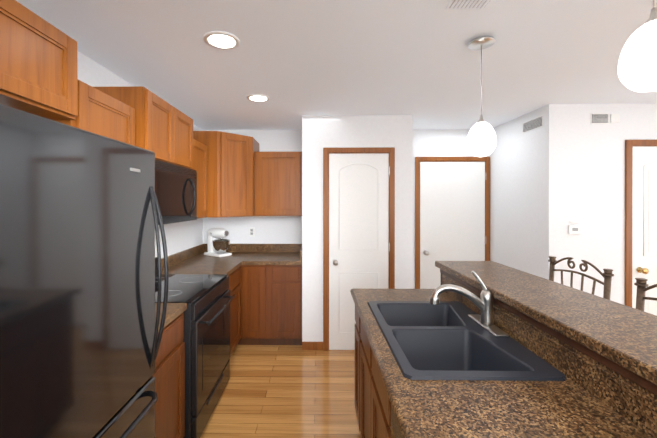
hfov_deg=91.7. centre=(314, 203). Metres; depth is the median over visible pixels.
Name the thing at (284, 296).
base cabinet
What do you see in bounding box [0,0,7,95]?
upper cabinet
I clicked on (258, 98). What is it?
recessed light
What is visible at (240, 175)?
upper cabinet
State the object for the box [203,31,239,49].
recessed light
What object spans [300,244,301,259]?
backsplash
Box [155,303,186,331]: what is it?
countertop
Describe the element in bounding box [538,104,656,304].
wall
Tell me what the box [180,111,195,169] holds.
upper cabinet
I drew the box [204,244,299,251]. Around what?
backsplash
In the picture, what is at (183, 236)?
wall
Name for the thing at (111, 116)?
upper cabinet
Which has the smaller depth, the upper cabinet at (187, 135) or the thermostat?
the upper cabinet at (187, 135)
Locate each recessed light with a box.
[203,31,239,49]
[247,94,269,101]
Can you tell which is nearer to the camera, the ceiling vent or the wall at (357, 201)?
the ceiling vent
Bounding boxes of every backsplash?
[161,244,203,267]
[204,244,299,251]
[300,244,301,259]
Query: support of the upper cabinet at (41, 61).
attached to the wall at (183, 236)
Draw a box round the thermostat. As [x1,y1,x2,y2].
[568,221,579,233]
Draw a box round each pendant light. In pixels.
[467,36,495,156]
[618,0,656,91]
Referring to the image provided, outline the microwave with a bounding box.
[155,160,196,224]
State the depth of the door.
2.89 m
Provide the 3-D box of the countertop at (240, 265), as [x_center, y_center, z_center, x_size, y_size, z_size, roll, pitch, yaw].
[-0.758,0.613,3.313,1.250,0.039,1.241,0,0,1]
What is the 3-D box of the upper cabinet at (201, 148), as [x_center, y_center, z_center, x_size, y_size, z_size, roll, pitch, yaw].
[-1.235,-0.227,2.994,0.304,0.730,0.494,0,0,1]
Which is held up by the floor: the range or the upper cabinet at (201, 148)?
the range
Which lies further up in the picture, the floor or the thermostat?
the thermostat
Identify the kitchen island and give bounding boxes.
[350,265,656,437]
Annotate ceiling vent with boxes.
[445,0,492,8]
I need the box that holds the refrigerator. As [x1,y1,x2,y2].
[0,104,168,437]
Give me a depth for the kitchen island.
1.09 m
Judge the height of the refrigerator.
1.745 m
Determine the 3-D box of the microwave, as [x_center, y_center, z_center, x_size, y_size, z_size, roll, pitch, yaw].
[-1.174,-0.074,2.361,0.437,0.423,0.748,0,0,1]
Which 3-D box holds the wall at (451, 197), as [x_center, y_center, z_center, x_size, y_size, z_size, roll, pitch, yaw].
[0.384,0.296,3.946,3.770,2.420,0.198,0,0,1]
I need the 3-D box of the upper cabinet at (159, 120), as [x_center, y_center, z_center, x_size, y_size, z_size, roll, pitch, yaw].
[-1.218,-0.510,2.201,0.354,0.440,0.440,0,0,1]
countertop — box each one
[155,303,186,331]
[161,252,301,279]
[435,261,656,380]
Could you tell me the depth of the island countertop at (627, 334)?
1.19 m
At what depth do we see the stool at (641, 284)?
1.65 m
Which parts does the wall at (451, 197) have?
door hall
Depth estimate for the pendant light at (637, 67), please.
0.88 m
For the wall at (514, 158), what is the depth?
3.40 m
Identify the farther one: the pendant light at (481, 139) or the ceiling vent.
the pendant light at (481, 139)
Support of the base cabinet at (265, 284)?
on the floor
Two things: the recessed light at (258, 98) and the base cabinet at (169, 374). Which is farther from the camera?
the recessed light at (258, 98)
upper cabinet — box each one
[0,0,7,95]
[0,0,87,123]
[66,85,139,146]
[104,86,179,165]
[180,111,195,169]
[196,131,258,216]
[196,136,207,218]
[256,148,301,215]
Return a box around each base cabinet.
[152,308,186,437]
[228,276,247,355]
[248,280,267,344]
[268,264,301,344]
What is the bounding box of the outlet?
[249,227,254,236]
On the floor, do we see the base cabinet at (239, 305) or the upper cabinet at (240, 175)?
the base cabinet at (239, 305)
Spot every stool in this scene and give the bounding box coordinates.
[548,256,613,299]
[634,278,656,310]
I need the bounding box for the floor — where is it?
[200,345,360,437]
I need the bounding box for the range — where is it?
[155,257,235,437]
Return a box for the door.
[625,140,656,315]
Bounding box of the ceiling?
[16,0,656,129]
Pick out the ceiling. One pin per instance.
(294, 61)
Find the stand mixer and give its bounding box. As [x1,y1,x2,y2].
[204,228,231,256]
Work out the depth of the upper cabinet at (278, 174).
3.60 m
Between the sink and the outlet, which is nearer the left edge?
the outlet
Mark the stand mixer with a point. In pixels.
(217, 247)
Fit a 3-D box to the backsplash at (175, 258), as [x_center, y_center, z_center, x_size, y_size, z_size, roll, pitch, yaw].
[-1.380,0.544,2.692,0.020,0.100,2.496,0,0,1]
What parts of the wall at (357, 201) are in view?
baseboard trim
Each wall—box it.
[77,50,202,257]
[203,129,489,288]
[302,115,412,350]
[490,109,537,275]
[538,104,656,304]
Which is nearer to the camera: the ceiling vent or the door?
the ceiling vent
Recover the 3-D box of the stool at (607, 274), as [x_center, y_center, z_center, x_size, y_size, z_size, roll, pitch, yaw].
[1.539,0.938,2.124,0.474,1.146,0.535,0,0,1]
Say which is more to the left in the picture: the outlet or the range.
the range
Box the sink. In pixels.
[367,301,566,380]

